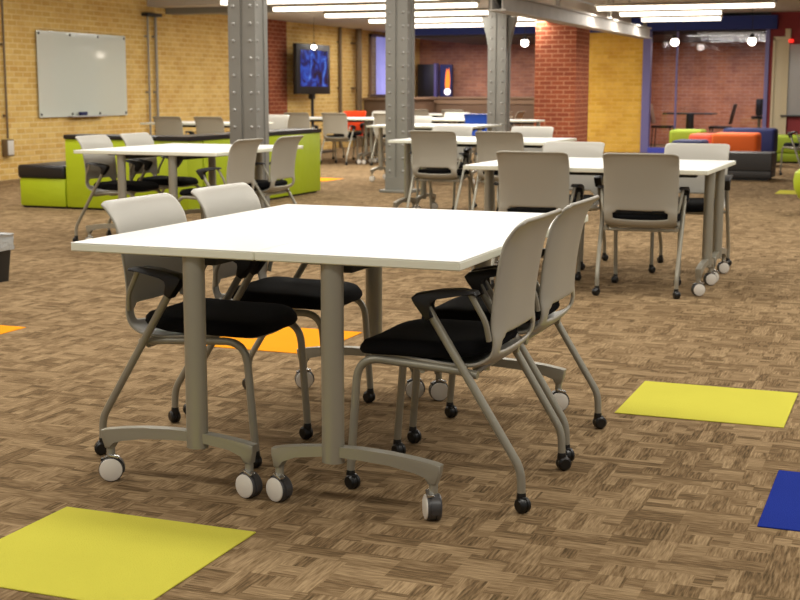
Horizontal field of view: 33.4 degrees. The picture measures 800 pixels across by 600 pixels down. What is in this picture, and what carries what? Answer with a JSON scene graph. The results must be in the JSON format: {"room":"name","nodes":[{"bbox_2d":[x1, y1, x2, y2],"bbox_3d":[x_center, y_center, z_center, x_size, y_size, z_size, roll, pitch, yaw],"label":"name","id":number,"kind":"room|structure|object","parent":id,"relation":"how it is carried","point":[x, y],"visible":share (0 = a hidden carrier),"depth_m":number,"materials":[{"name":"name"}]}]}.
{"room":"open study area","nodes":[
{"label":"open study area","id":0,"kind":"room"},
{"bbox_2d":[147,0,220,5],"bbox_3d":[-1.114,-4.646,19.568,6.010,0.530,0.030,4,10,21],"label":"ceiling","id":1,"kind":"structure","parent":0,"point":[149,2],"depth_m":20.46,"materials":[{"name":"grey paint"}]},
{"bbox_2d":[0,0,419,180],"bbox_3d":[-5.845,-2.945,16.336,0.300,3.100,34.700,4,10,21],"label":"wall","id":2,"kind":"structure","parent":0,"point":[193,61],"depth_m":20.65,"materials":[{"name":"yellow brick"}]},
{"bbox_2d":[0,0,8,138],"bbox_3d":[-5.199,-3.346,17.442,0.065,2.450,0.054,4,10,21],"label":"conduit","id":3,"kind":"object","parent":2,"relation":"attached to","point":[2,11],"visible":1,"depth_m":17.48,"materials":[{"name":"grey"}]},
{"bbox_2d":[1,139,13,155],"bbox_3d":[-5.186,-2.016,17.645,0.099,0.220,0.150,4,10,21],"label":"outlet box","id":4,"kind":"object","parent":2,"relation":"attached to","point":[7,144],"visible":1,"depth_m":17.59,"materials":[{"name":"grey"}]},
{"bbox_2d":[36,30,127,117],"bbox_3d":[-4.511,-3.234,19.165,0.112,1.184,2.180,4,10,21],"label":"whiteboard","id":5,"kind":"object","parent":2,"relation":"attached to","point":[77,72],"visible":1,"depth_m":19.08,"materials":[{"name":"grey glass"}]},
{"bbox_2d":[144,16,151,134],"bbox_3d":[-3.921,-3.242,20.788,0.067,2.310,0.061,4,10,21],"label":"conduit","id":6,"kind":"object","parent":2,"relation":"attached to","point":[147,17],"visible":0.66,"depth_m":20.72,"materials":[{"name":"beige metal"}]},
{"bbox_2d":[152,17,158,115],"bbox_3d":[-3.834,-3.275,20.999,0.073,2.310,0.082,4,10,21],"label":"conduit","id":7,"kind":"object","parent":2,"relation":"attached to","point":[155,18],"visible":0.66,"depth_m":20.91,"materials":[{"name":"beige metal"}]},
{"bbox_2d":[337,27,341,147],"bbox_3d":[-1.239,-4.384,27.569,0.083,2.470,0.119,4,10,21],"label":"conduit","id":8,"kind":"object","parent":2,"relation":"attached to","point":[339,41],"visible":0.77,"depth_m":27.48,"materials":[{"name":"brown"}]},
{"bbox_2d":[351,29,361,146],"bbox_3d":[-0.904,-4.493,28.267,0.197,2.470,0.238,4,10,21],"label":"conduit","id":9,"kind":"object","parent":2,"relation":"attached to","point":[358,32],"visible":0.82,"depth_m":28.16,"materials":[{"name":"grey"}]},
{"bbox_2d":[368,34,385,96],"bbox_3d":[-0.215,-5.280,30.126,0.060,1.350,2.550,4,10,21],"label":"window","id":10,"kind":"structure","parent":2,"relation":"in","point":[370,36],"depth_m":29.03,"materials":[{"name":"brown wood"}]},
{"bbox_2d":[376,37,385,93],"bbox_3d":[-0.112,-5.269,30.087,0.087,1.240,2.250,4,10,21],"label":"curtain","id":11,"kind":"object","parent":10,"relation":"hanging from","point":[380,41],"visible":0.24,"depth_m":29.30,"materials":[{"name":"purple fabric"}]},
{"bbox_2d":[227,0,269,207],"bbox_3d":[-1.363,-2.203,11.974,0.510,3.000,0.360,4,10,21],"label":"steel column","id":12,"kind":"structure","parent":0,"point":[247,19],"depth_m":11.91,"materials":[{"name":"grey metal"}]},
{"bbox_2d":[267,19,287,114],"bbox_3d":[-2.299,-3.968,24.907,0.060,2.470,0.750,4,10,21],"label":"wall","id":13,"kind":"structure","parent":0,"point":[277,29],"depth_m":24.81,"materials":[{"name":"red brick"}]},
{"bbox_2d":[149,0,632,31],"bbox_3d":[1.137,-5.354,25.320,6.010,0.150,12.400,4,10,21],"label":"ceiling","id":14,"kind":"structure","parent":0,"point":[313,17],"depth_m":23.47,"materials":[{"name":"grey paint"}]},
{"bbox_2d":[166,6,310,14],"bbox_3d":[-2.546,-4.537,20.859,2.390,0.090,0.320,4,10,21],"label":"duct","id":15,"kind":"object","parent":14,"relation":"attached to","point":[195,10],"visible":0.43,"depth_m":20.92,"materials":[{"name":"grey metal"}]},
{"bbox_2d":[322,8,487,17],"bbox_3d":[0.275,-4.530,20.956,3.200,0.126,0.200,4,10,21],"label":"strip light","id":16,"kind":"object","parent":14,"relation":"hanging from","point":[453,11],"visible":0.55,"depth_m":20.87,"materials":[{"name":"white plastic"}]},
{"bbox_2d":[367,15,533,22],"bbox_3d":[0.945,-4.796,22.660,3.200,0.126,0.200,4,10,21],"label":"strip light","id":17,"kind":"object","parent":14,"relation":"hanging from","point":[454,18],"visible":0.44,"depth_m":22.66,"materials":[{"name":"white plastic"}]},
{"bbox_2d":[415,20,535,27],"bbox_3d":[1.633,-5.070,24.409,3.200,0.126,0.200,4,10,21],"label":"strip light","id":18,"kind":"object","parent":14,"relation":"hanging from","point":[526,22],"visible":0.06,"depth_m":24.55,"materials":[{"name":"white plastic"}]},
{"bbox_2d":[379,0,419,192],"bbox_3d":[0.002,-2.763,15.552,0.510,3.000,0.360,4,10,21],"label":"steel column","id":19,"kind":"structure","parent":0,"point":[400,14],"depth_m":15.50,"materials":[{"name":"grey metal"}]},
{"bbox_2d":[0,144,799,599],"bbox_3d":[2.220,-0.867,13.488,17.610,0.100,34.700,4,10,21],"label":"floor","id":20,"kind":"structure","parent":0,"point":[645,507],"depth_m":4.67,"materials":[{"name":"carpet"}]},
{"bbox_2d":[0,232,14,282],"bbox_3d":[-2.594,-0.267,8.319,0.307,0.306,0.254,4,10,21],"label":"waste bin","id":21,"kind":"object","parent":20,"relation":"on","point":[6,239],"visible":1,"depth_m":8.31,"materials":[{"name":"black plastic"}]},
{"bbox_2d":[18,161,70,208],"bbox_3d":[-3.491,-1.202,13.845,0.570,0.435,0.785,4,10,21],"label":"seat","id":22,"kind":"object","parent":20,"relation":"on","point":[43,185],"visible":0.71,"depth_m":13.49,"materials":[{"name":"green fabric"}]},
{"bbox_2d":[18,161,65,178],"bbox_3d":[-3.493,-1.350,13.822,0.565,0.135,0.785,4,10,21],"label":"seat cushion","id":23,"kind":"object","parent":22,"relation":"on","point":[48,170],"depth_m":13.47,"materials":[{"name":"black leather"}]},
{"bbox_2d":[72,135,160,241],"bbox_3d":[-2.207,-0.876,10.505,0.593,0.832,0.524,4,10,21],"label":"office chair","id":24,"kind":"object","parent":20,"relation":"on","point":[99,166],"visible":0.76,"depth_m":10.44,"materials":[{"name":"grey plastic"}]},
{"bbox_2d":[0,507,255,599],"bbox_3d":[-0.779,0.653,3.447,0.608,0.004,0.585,4,10,21],"label":"tile","id":25,"kind":"structure","parent":20,"relation":"on","point":[72,553],"depth_m":3.44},
{"bbox_2d":[74,143,231,239],"bbox_3d":[-1.922,-0.860,10.716,0.612,0.735,1.470,4,10,21],"label":"table","id":26,"kind":"object","parent":20,"relation":"on","point":[128,152],"visible":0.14,"depth_m":10.18,"materials":[{"name":"white laminate"}]},
{"bbox_2d":[120,132,201,218],"bbox_3d":[-1.982,-0.966,11.076,0.593,0.832,0.524,4,10,21],"label":"office chair","id":27,"kind":"object","parent":20,"relation":"on","point":[130,139],"visible":0.53,"depth_m":11.04,"materials":[{"name":"grey plastic"}]},
{"bbox_2d":[153,116,194,134],"bbox_3d":[-3.100,-2.129,18.474,0.524,0.832,0.593,4,10,21],"label":"office chair","id":28,"kind":"object","parent":20,"relation":"on","point":[164,125],"visible":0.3,"depth_m":18.23,"materials":[{"name":"grey plastic"}]},
{"bbox_2d":[140,122,229,132],"bbox_3d":[-2.843,-2.117,18.712,1.470,0.735,0.612,4,10,21],"label":"table","id":29,"kind":"object","parent":20,"relation":"on","point":[185,124],"visible":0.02,"depth_m":18.58,"materials":[{"name":"white laminate"}]},
{"bbox_2d":[63,128,321,209],"bbox_3d":[-2.143,-1.463,14.519,1.430,0.745,3.072,4,10,21],"label":"bench","id":30,"kind":"object","parent":20,"relation":"on","point":[307,161],"visible":0.34,"depth_m":13.35,"materials":[{"name":"green plastic"}]},
{"bbox_2d":[94,193,312,467],"bbox_3d":[-0.644,0.079,4.436,0.593,0.832,0.524,4,10,21],"label":"office chair","id":31,"kind":"object","parent":20,"relation":"on","point":[146,276],"visible":0.82,"depth_m":4.35,"materials":[{"name":"grey plastic"}]},
{"bbox_2d":[193,117,229,133],"bbox_3d":[-2.504,-2.092,18.245,0.524,0.832,0.593,4,10,21],"label":"office chair","id":32,"kind":"object","parent":20,"relation":"on","point":[204,125],"visible":0.29,"depth_m":17.99,"materials":[{"name":"grey plastic"}]},
{"bbox_2d":[178,138,263,218],"bbox_3d":[-1.338,-0.789,9.959,0.593,0.832,0.524,4,10,21],"label":"office chair","id":33,"kind":"object","parent":20,"relation":"on","point":[243,152],"visible":0.44,"depth_m":9.80,"materials":[{"name":"grey plastic"}]},
{"bbox_2d":[143,145,302,207],"bbox_3d":[-1.350,-0.825,10.496,0.612,0.735,1.470,4,10,21],"label":"table","id":34,"kind":"object","parent":20,"relation":"on","point":[173,155],"visible":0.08,"depth_m":9.89,"materials":[{"name":"white laminate"}]},
{"bbox_2d":[71,204,429,497],"bbox_3d":[-0.432,0.103,4.599,0.612,0.735,1.470,4,10,21],"label":"table","id":35,"kind":"object","parent":20,"relation":"on","point":[212,241],"visible":0.73,"depth_m":4.03,"materials":[{"name":"white laminate"}]},
{"bbox_2d":[248,135,303,207],"bbox_3d":[-1.085,-0.890,10.604,0.593,0.832,0.524,4,10,21],"label":"office chair","id":36,"kind":"object","parent":20,"relation":"on","point":[282,164],"visible":0.71,"depth_m":10.44,"materials":[{"name":"grey plastic"}]},
{"bbox_2d":[183,182,374,420],"bbox_3d":[-0.441,-0.005,4.973,0.593,0.832,0.524,4,10,21],"label":"office chair","id":37,"kind":"object","parent":20,"relation":"on","point":[297,293],"visible":0.55,"depth_m":4.93,"materials":[{"name":"grey plastic"}]},
{"bbox_2d":[269,115,288,129],"bbox_3d":[-1.908,-2.274,19.404,0.524,0.832,0.593,4,10,21],"label":"office chair","id":38,"kind":"object","parent":20,"relation":"on","point":[280,121],"visible":0.22,"depth_m":19.53,"materials":[{"name":"grey plastic"}]},
{"bbox_2d":[214,327,361,353],"bbox_3d":[-0.578,0.186,6.425,0.608,0.004,0.600,4,10,21],"label":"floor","id":39,"kind":"structure","parent":20,"relation":"on","point":[284,340],"depth_m":6.37,"materials":[{"name":"orange carpet"}]},
{"bbox_2d":[284,112,321,161],"bbox_3d":[-1.592,-2.652,21.816,0.524,0.832,0.593,4,10,21],"label":"office chair","id":40,"kind":"object","parent":20,"relation":"on","point":[296,120],"visible":0.28,"depth_m":21.57,"materials":[{"name":"grey plastic"}]},
{"bbox_2d":[293,43,334,152],"bbox_3d":[-1.685,-3.868,25.599,0.600,2.050,1.520,4,10,21],"label":"television","id":41,"kind":"object","parent":20,"relation":"on","point":[311,68],"visible":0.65,"depth_m":25.43,"materials":[{"name":"black plastic"}]},
{"bbox_2d":[320,113,357,164],"bbox_3d":[-0.978,-2.623,21.633,0.524,0.832,0.593,4,10,21],"label":"office chair","id":42,"kind":"object","parent":20,"relation":"on","point":[333,123],"visible":0.98,"depth_m":21.44,"materials":[{"name":"grey plastic"}]},
{"bbox_2d":[309,117,370,163],"bbox_3d":[-1.234,-2.651,22.122,1.470,0.735,0.612,4,10,21],"label":"table","id":43,"kind":"object","parent":20,"relation":"on","point":[312,119],"visible":0.42,"depth_m":21.91,"materials":[{"name":"white laminate"}]},
{"bbox_2d":[332,111,368,159],"bbox_3d":[-0.878,-2.868,23.195,0.524,0.832,0.593,4,10,21],"label":"office chair","id":44,"kind":"object","parent":20,"relation":"on","point":[359,125],"visible":0.45,"depth_m":23.30,"materials":[{"name":"orange plastic"}]},
{"bbox_2d":[370,113,385,165],"bbox_3d":[-0.139,-2.571,21.311,0.524,0.832,0.593,4,10,21],"label":"office chair","id":45,"kind":"object","parent":20,"relation":"on","point":[379,118],"visible":0.32,"depth_m":21.14,"materials":[{"name":"grey plastic"}]},
{"bbox_2d":[363,97,436,145],"bbox_3d":[0.028,-4.041,30.035,0.700,1.030,2.800,4,10,21],"label":"base cabinet","id":46,"kind":"object","parent":20,"relation":"on","point":[421,103],"visible":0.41,"depth_m":28.86,"materials":[{"name":"brown wood"}]},
{"bbox_2d":[360,118,451,163],"bbox_3d":[0.141,-2.566,21.594,1.470,0.735,0.612,4,10,21],"label":"table","id":47,"kind":"object","parent":20,"relation":"on","point":[375,160],"visible":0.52,"depth_m":21.75,"materials":[{"name":"white laminate"}]},
{"bbox_2d":[255,209,587,519],"bbox_3d":[0.140,0.138,4.380,0.612,0.735,1.470,4,10,21],"label":"table","id":48,"kind":"object","parent":20,"relation":"on","point":[432,239],"visible":0.88,"depth_m":3.78,"materials":[{"name":"white laminate"}]},
{"bbox_2d":[414,116,432,123],"bbox_3d":[0.170,-2.145,18.607,0.524,0.832,0.593,4,10,21],"label":"office chair","id":49,"kind":"object","parent":20,"relation":"on","point":[418,119],"visible":0.13,"depth_m":18.73,"materials":[{"name":"grey plastic"}]},
{"bbox_2d":[366,124,487,183],"bbox_3d":[0.354,-1.912,17.432,1.470,0.735,0.612,4,10,21],"label":"table","id":50,"kind":"object","parent":20,"relation":"on","point":[380,127],"visible":0.52,"depth_m":17.50,"materials":[{"name":"white laminate"}]},
{"bbox_2d":[406,130,470,210],"bbox_3d":[0.374,-1.141,12.212,0.524,0.832,0.593,4,10,21],"label":"office chair","id":51,"kind":"object","parent":20,"relation":"on","point":[430,149],"visible":0.91,"depth_m":12.01,"materials":[{"name":"grey plastic"}]},
{"bbox_2d":[416,125,476,209],"bbox_3d":[0.452,-1.332,13.432,0.524,0.832,0.593,4,10,21],"label":"office chair","id":52,"kind":"object","parent":20,"relation":"on","point":[459,130],"visible":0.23,"depth_m":13.53,"materials":[{"name":"grey plastic"}]},
{"bbox_2d":[443,112,471,162],"bbox_3d":[0.854,-2.644,21.789,0.524,0.832,0.593,4,10,21],"label":"office chair","id":53,"kind":"object","parent":20,"relation":"on","point":[447,114],"visible":0.23,"depth_m":21.96,"materials":[{"name":"grey plastic"}]},
{"bbox_2d":[344,208,571,512],"bbox_3d":[0.180,0.144,4.029,0.593,0.832,0.524,4,10,21],"label":"office chair","id":54,"kind":"object","parent":20,"relation":"on","point":[431,343],"visible":0.98,"depth_m":3.87,"materials":[{"name":"grey plastic"}]},
{"bbox_2d":[414,124,501,130],"bbox_3d":[0.577,-2.000,17.997,1.470,0.735,0.612,4,10,21],"label":"table","id":55,"kind":"object","parent":20,"relation":"on","point":[490,126],"visible":0.04,"depth_m":17.89,"materials":[{"name":"white laminate"}]},
{"bbox_2d":[388,138,559,208],"bbox_3d":[0.682,-1.105,12.299,1.470,0.735,0.612,4,10,21],"label":"table","id":56,"kind":"object","parent":20,"relation":"on","point":[407,142],"visible":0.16,"depth_m":12.42,"materials":[{"name":"white laminate"}]},
{"bbox_2d":[462,114,486,162],"bbox_3d":[1.271,-2.472,20.696,0.524,0.832,0.593,4,10,21],"label":"office chair","id":57,"kind":"object","parent":20,"relation":"on","point":[469,118],"visible":0.21,"depth_m":20.45,"materials":[{"name":"blue plastic"}]},
{"bbox_2d":[434,97,533,136],"bbox_3d":[2.660,-4.183,30.931,4.950,1.040,0.660,4,10,21],"label":"base cabinet","id":58,"kind":"object","parent":20,"relation":"on","point":[473,105],"depth_m":30.90,"materials":[{"name":"brown wood"}]},
{"bbox_2d":[417,63,438,96],"bbox_3d":[0.663,-5.204,31.546,0.470,0.780,0.220,4,10,21],"label":"display case","id":59,"kind":"object","parent":58,"relation":"on","point":[428,74],"visible":1,"depth_m":31.47,"materials":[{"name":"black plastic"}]},
{"bbox_2d":[440,64,452,96],"bbox_3d":[1.092,-5.158,31.358,0.290,0.750,0.130,4,10,21],"label":"display screen","id":60,"kind":"object","parent":58,"relation":"on","point":[446,71],"visible":1,"depth_m":31.31,"materials":[{"name":"multicoloured glass"}]},
{"bbox_2d":[437,97,533,98],"bbox_3d":[2.661,-4.677,30.854,4.950,0.040,0.660,4,10,21],"label":"countertop","id":61,"kind":"structure","parent":58,"relation":"on","point":[437,97],"depth_m":30.87,"materials":[{"name":"brown wood"}]},
{"bbox_2d":[444,119,544,161],"bbox_3d":[1.478,-2.466,20.969,1.470,0.735,0.612,4,10,21],"label":"table","id":62,"kind":"object","parent":20,"relation":"on","point":[512,121],"visible":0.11,"depth_m":20.79,"materials":[{"name":"white laminate"}]},
{"bbox_2d":[415,136,576,208],"bbox_3d":[0.904,-1.193,12.864,1.470,0.735,0.612,4,10,21],"label":"table","id":63,"kind":"object","parent":20,"relation":"on","point":[423,184],"visible":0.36,"depth_m":12.96,"materials":[{"name":"white laminate"}]},
{"bbox_2d":[471,131,523,210],"bbox_3d":[0.952,-1.105,11.990,0.524,0.832,0.593,4,10,21],"label":"office chair","id":64,"kind":"object","parent":20,"relation":"on","point":[489,143],"visible":0.34,"depth_m":11.77,"materials":[{"name":"grey plastic"}]},
{"bbox_2d":[407,195,606,460],"bbox_3d":[0.372,0.063,4.549,0.593,0.832,0.524,4,10,21],"label":"office chair","id":65,"kind":"object","parent":20,"relation":"on","point":[557,281],"visible":0.77,"depth_m":4.40,"materials":[{"name":"grey plastic"}]},
{"bbox_2d":[496,126,553,210],"bbox_3d":[1.235,-1.284,13.132,0.524,0.832,0.593,4,10,21],"label":"office chair","id":66,"kind":"object","parent":20,"relation":"on","point":[527,131],"visible":0.16,"depth_m":13.27,"materials":[{"name":"grey plastic"}]},
{"bbox_2d":[491,151,584,288],"bbox_3d":[0.856,-0.503,8.158,0.524,0.832,0.593,3,9,19],"label":"office chair","id":67,"kind":"object","parent":20,"relation":"on","point":[529,181],"visible":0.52,"depth_m":7.93,"materials":[{"name":"grey plastic"}]},
{"bbox_2d":[534,20,589,141],"bbox_3d":[2.764,-3.622,22.752,0.700,2.470,0.950,4,10,21],"label":"brick pier","id":68,"kind":"object","parent":20,"relation":"on","point":[561,51],"visible":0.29,"depth_m":22.32,"materials":[{"name":"red brick"}]},
{"bbox_2d":[541,141,608,269],"bbox_3d":[1.132,-0.663,9.175,0.524,0.832,0.593,4,10,21],"label":"office chair","id":69,"kind":"object","parent":20,"relation":"on","point":[573,149],"visible":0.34,"depth_m":9.29,"materials":[{"name":"grey plastic"}]},
{"bbox_2d":[463,161,722,295],"bbox_3d":[1.179,-0.459,8.189,1.470,0.735,0.612,4,10,21],"label":"table","id":70,"kind":"object","parent":20,"relation":"on","point":[575,168],"visible":0.59,"depth_m":8.00,"materials":[{"name":"white laminate"}]},
{"bbox_2d":[493,157,735,281],"bbox_3d":[1.401,-0.547,8.754,1.470,0.735,0.612,4,10,21],"label":"table","id":71,"kind":"object","parent":20,"relation":"on","point":[718,252],"visible":0.39,"depth_m":8.41,"materials":[{"name":"white laminate"}]},
{"bbox_2d":[592,153,689,298],"bbox_3d":[1.448,-0.467,7.931,0.524,0.832,0.593,3,9,16],"label":"office chair","id":72,"kind":"object","parent":20,"relation":"on","point":[639,191],"visible":1,"depth_m":7.72,"materials":[{"name":"grey plastic"}]},
{"bbox_2d":[650,103,673,146],"bbox_3d":[5.424,-3.615,27.707,0.510,0.927,0.420,4,10,21],"label":"chair","id":73,"kind":"object","parent":20,"relation":"on","point":[652,115],"visible":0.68,"depth_m":27.65,"materials":[{"name":"black plastic"}]},
{"bbox_2d":[669,129,706,142],"bbox_3d":[4.590,-2.430,21.270,0.506,0.580,0.606,4,10,21],"label":"ottoman","id":74,"kind":"object","parent":20,"relation":"on","point":[676,134],"visible":0.34,"depth_m":21.00,"materials":[{"name":"green fabric"}]},
{"bbox_2d":[662,112,717,128],"bbox_3d":[5.976,-3.489,27.509,1.000,0.740,0.800,4,10,21],"label":"meeting table","id":75,"kind":"object","parent":20,"relation":"on","point":[689,116],"visible":0.37,"depth_m":27.40,"materials":[{"name":"grey metal"}]},
{"bbox_2d":[648,143,732,272],"bbox_3d":[1.931,-0.617,8.890,0.524,0.832,0.593,4,10,21],"label":"office chair","id":76,"kind":"object","parent":20,"relation":"on","point":[685,151],"visible":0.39,"depth_m":9.02,"materials":[{"name":"grey plastic"}]},
{"bbox_2d":[672,139,708,143],"bbox_3d":[4.178,-2.061,19.209,0.456,0.490,0.606,4,10,21],"label":"ottoman","id":77,"kind":"object","parent":20,"relation":"on","point":[705,141],"visible":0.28,"depth_m":18.95,"materials":[{"name":"blue fabric"}]},
{"bbox_2d":[689,133,713,143],"bbox_3d":[4.658,-2.290,20.505,0.356,0.540,0.606,4,10,21],"label":"ottoman","id":78,"kind":"object","parent":20,"relation":"on","point":[707,136],"visible":0.24,"depth_m":20.20,"materials":[{"name":"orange fabric"}]},
{"bbox_2d":[615,381,797,427],"bbox_3d":[1.186,0.394,5.114,0.608,0.004,0.585,4,10,21],"label":"tile","id":79,"kind":"structure","parent":20,"relation":"on","point":[765,408],"depth_m":5.09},
{"bbox_2d":[708,104,736,132],"bbox_3d":[6.595,-3.543,27.258,0.510,0.927,0.420,4,10,21],"label":"chair","id":80,"kind":"object","parent":20,"relation":"on","point":[734,105],"visible":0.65,"depth_m":27.08,"materials":[{"name":"black plastic"}]},
{"bbox_2d":[711,132,761,150],"bbox_3d":[4.923,-2.156,19.526,0.646,0.580,0.656,4,10,21],"label":"ottoman","id":81,"kind":"object","parent":20,"relation":"on","point":[738,141],"visible":0.34,"depth_m":19.20,"materials":[{"name":"orange fabric"}]},
{"bbox_2d":[723,128,777,162],"bbox_3d":[5.592,-2.445,21.308,0.806,0.600,0.606,4,10,21],"label":"ottoman","id":82,"kind":"object","parent":20,"relation":"on","point":[769,140],"visible":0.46,"depth_m":20.94,"materials":[{"name":"blue fabric"}]},
{"bbox_2d":[723,128,777,151],"bbox_3d":[5.592,-2.549,21.292,0.806,0.390,0.606,4,10,21],"label":"seat cushion","id":83,"kind":"object","parent":82,"relation":"on","point":[769,140],"depth_m":20.94,"materials":[{"name":"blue fabric"}]},
{"bbox_2d":[727,151,775,180],"bbox_3d":[4.523,-1.837,18.186,1.116,0.365,0.606,4,10,21],"label":"ottoman","id":84,"kind":"object","parent":20,"relation":"on","point":[750,165],"visible":0.48,"depth_m":17.82,"materials":[{"name":"grey leather"}]},
{"bbox_2d":[728,151,775,170],"bbox_3d":[4.523,-1.900,18.176,1.116,0.237,0.606,4,10,21],"label":"seat cushion","id":85,"kind":"object","parent":84,"relation":"on","point":[745,160],"depth_m":17.81,"materials":[{"name":"grey leather"}]},
{"bbox_2d":[751,99,762,127],"bbox_3d":[7.344,-3.598,27.280,0.400,1.030,0.400,4,10,21],"label":"stool","id":86,"kind":"object","parent":20,"relation":"on","point":[759,102],"visible":0.56,"depth_m":27.16,"materials":[{"name":"black plastic"}]},
{"bbox_2d":[757,470,799,531],"bbox_3d":[1.371,0.597,3.825,0.608,0.004,0.585,4,10,21],"label":"tile","id":87,"kind":"structure","parent":20,"relation":"on","point":[781,510],"depth_m":3.85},
{"bbox_2d":[776,134,799,162],"bbox_3d":[6.450,-2.539,22.368,0.576,0.460,0.606,4,10,21],"label":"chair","id":88,"kind":"object","parent":20,"relation":"on","point":[789,156],"visible":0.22,"depth_m":22.07,"materials":[{"name":"green fabric"}]},
{"bbox_2d":[776,134,799,153],"bbox_3d":[6.450,-2.619,22.355,0.576,0.299,0.606,4,10,21],"label":"seat cushion","id":89,"kind":"object","parent":88,"relation":"on","point":[782,138],"depth_m":22.07,"materials":[{"name":"green fabric"}]},
{"bbox_2d":[779,131,799,174],"bbox_3d":[5.684,-2.154,18.707,0.524,0.832,0.593,-3,9,-19],"label":"office chair","id":90,"kind":"object","parent":20,"relation":"on","point":[792,146],"visible":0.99,"depth_m":18.61,"materials":[{"name":"grey plastic"}]},
{"bbox_2d":[793,169,799,197],"bbox_3d":[4.042,-1.040,12.799,0.524,0.460,0.524,4,10,21],"label":"stool","id":91,"kind":"object","parent":20,"relation":"on","point":[796,180],"visible":1,"depth_m":12.75,"materials":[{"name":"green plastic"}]},
{"bbox_2d":[420,39,534,96],"bbox_3d":[5.331,-5.119,30.277,10.310,3.100,0.300,4,10,21],"label":"wall","id":92,"kind":"structure","parent":0,"point":[469,62],"depth_m":31.48,"materials":[{"name":"red brick"}]},
{"bbox_2d":[481,0,517,130],"bbox_3d":[1.425,-3.068,19.212,0.510,2.470,0.360,4,10,21],"label":"steel column","id":93,"kind":"structure","parent":0,"point":[499,28],"depth_m":19.07,"materials":[{"name":"grey metal"}]},
{"bbox_2d":[488,0,651,38],"bbox_3d":[2.756,-4.461,19.605,0.220,0.895,9.009,4,10,21],"label":"steel beam","id":94,"kind":"structure","parent":0,"point":[531,9],"depth_m":18.35,"materials":[{"name":"grey metal"}]},
{"bbox_2d":[415,29,765,44],"bbox_3d":[4.402,-5.516,28.056,7.300,0.070,4.350,4,10,21],"label":"ceiling","id":95,"kind":"structure","parent":0,"point":[760,34],"depth_m":27.01,"materials":[{"name":"grey"}]},
{"bbox_2d":[587,16,642,151],"bbox_3d":[4.161,-4.223,26.072,1.220,2.630,0.250,4,10,21],"label":"wall","id":96,"kind":"structure","parent":0,"point":[615,61],"depth_m":25.95,"materials":[{"name":"yellow brick"}]},
{"bbox_2d":[415,15,777,34],"bbox_3d":[3.576,-5.335,25.933,7.300,0.270,0.210,4,10,21],"label":"trim","id":97,"kind":"structure","parent":96,"relation":"attached to","point":[742,22],"depth_m":25.14,"materials":[{"name":"blue"}]},
{"bbox_2d":[640,31,652,152],"bbox_3d":[4.762,-4.025,25.753,0.150,2.340,0.160,4,10,21],"label":"trim","id":98,"kind":"structure","parent":96,"relation":"attached to","point":[647,43],"depth_m":25.70,"materials":[{"name":"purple paint"}]},
{"bbox_2d":[579,0,799,15],"bbox_3d":[9.204,-5.014,22.200,11.300,0.150,12.400,4,10,21],"label":"ceiling","id":99,"kind":"structure","parent":0,"point":[782,5],"depth_m":23.33,"materials":[{"name":"grey paint"}]},
{"bbox_2d":[618,0,723,16],"bbox_3d":[4.200,-4.566,20.709,1.610,0.286,0.200,4,10,21],"label":"strip light","id":100,"kind":"object","parent":99,"relation":"hanging from","point":[674,12],"visible":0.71,"depth_m":20.65,"materials":[{"name":"white plastic"}]},
{"bbox_2d":[640,14,722,21],"bbox_3d":[4.718,-4.826,22.365,1.360,0.286,0.200,4,10,21],"label":"strip light","id":101,"kind":"object","parent":99,"relation":"hanging from","point":[678,17],"visible":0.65,"depth_m":22.30,"materials":[{"name":"white plastic"}]},
{"bbox_2d":[595,0,776,10],"bbox_3d":[4.071,-4.311,19.084,2.560,0.286,0.200,4,10,21],"label":"strip light","id":102,"kind":"object","parent":99,"relation":"hanging from","point":[613,6],"visible":1,"depth_m":19.02,"materials":[{"name":"white plastic"}]},
{"bbox_2d":[650,41,765,143],"bbox_3d":[6.974,-4.680,29.526,3.340,2.470,0.020,4,10,21],"label":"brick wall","id":103,"kind":"structure","parent":0,"point":[713,77],"depth_m":29.57,"materials":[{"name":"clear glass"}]},
{"bbox_2d":[766,12,799,134],"bbox_3d":[10.989,-3.801,23.452,8.730,2.630,0.250,4,10,21],"label":"wall","id":104,"kind":"structure","parent":0,"point":[786,20],"depth_m":24.71,"materials":[{"name":"red paint"}]},
{"bbox_2d":[674,32,678,128],"bbox_3d":[5.817,-3.986,25.322,2.130,2.200,0.060,4,10,21],"label":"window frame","id":105,"kind":"structure","parent":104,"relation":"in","point":[677,46],"depth_m":25.48,"materials":[{"name":"blue paint"}]},
{"bbox_2d":[762,29,769,127],"bbox_3d":[6.849,-3.891,24.953,0.070,2.330,0.160,4,10,21],"label":"trim","id":106,"kind":"structure","parent":104,"relation":"attached to","point":[767,47],"depth_m":24.84,"materials":[{"name":"blue paint"}]},
{"bbox_2d":[770,36,789,133],"bbox_3d":[7.061,-3.794,24.820,0.290,2.180,0.080,4,10,21],"label":"door","id":107,"kind":"structure","parent":104,"relation":"in","point":[780,63],"depth_m":24.77,"materials":[{"name":"beige paint"}]},
{"bbox_2d":[780,44,799,116],"bbox_3d":[7.718,-4.033,24.494,1.350,1.325,0.105,4,10,21],"label":"board","id":108,"kind":"object","parent":104,"relation":"attached to","point":[793,93],"visible":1,"depth_m":24.69,"materials":[{"name":"grey"}]},
{"bbox_3d":[-0.022,-3.036,7.298,17.610,0.100,22.300,4,10,21],"label":"ceiling","id":109,"kind":"structure","parent":0,"visible":0},
{"bbox_2d":[218,0,417,4],"bbox_3d":[-0.975,-4.294,17.738,3.200,0.656,0.200,4,10,21],"label":"strip light","id":110,"kind":"object","parent":109,"relation":"hanging from","point":[222,2],"visible":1,"depth_m":17.84,"materials":[{"name":"white plastic"}]},
{"bbox_2d":[270,0,479,11],"bbox_3d":[-0.395,-4.525,19.211,3.200,0.656,0.200,4,10,21],"label":"strip light","id":111,"kind":"object","parent":109,"relation":"hanging from","point":[434,3],"visible":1,"depth_m":19.25,"materials":[{"name":"white plastic"}]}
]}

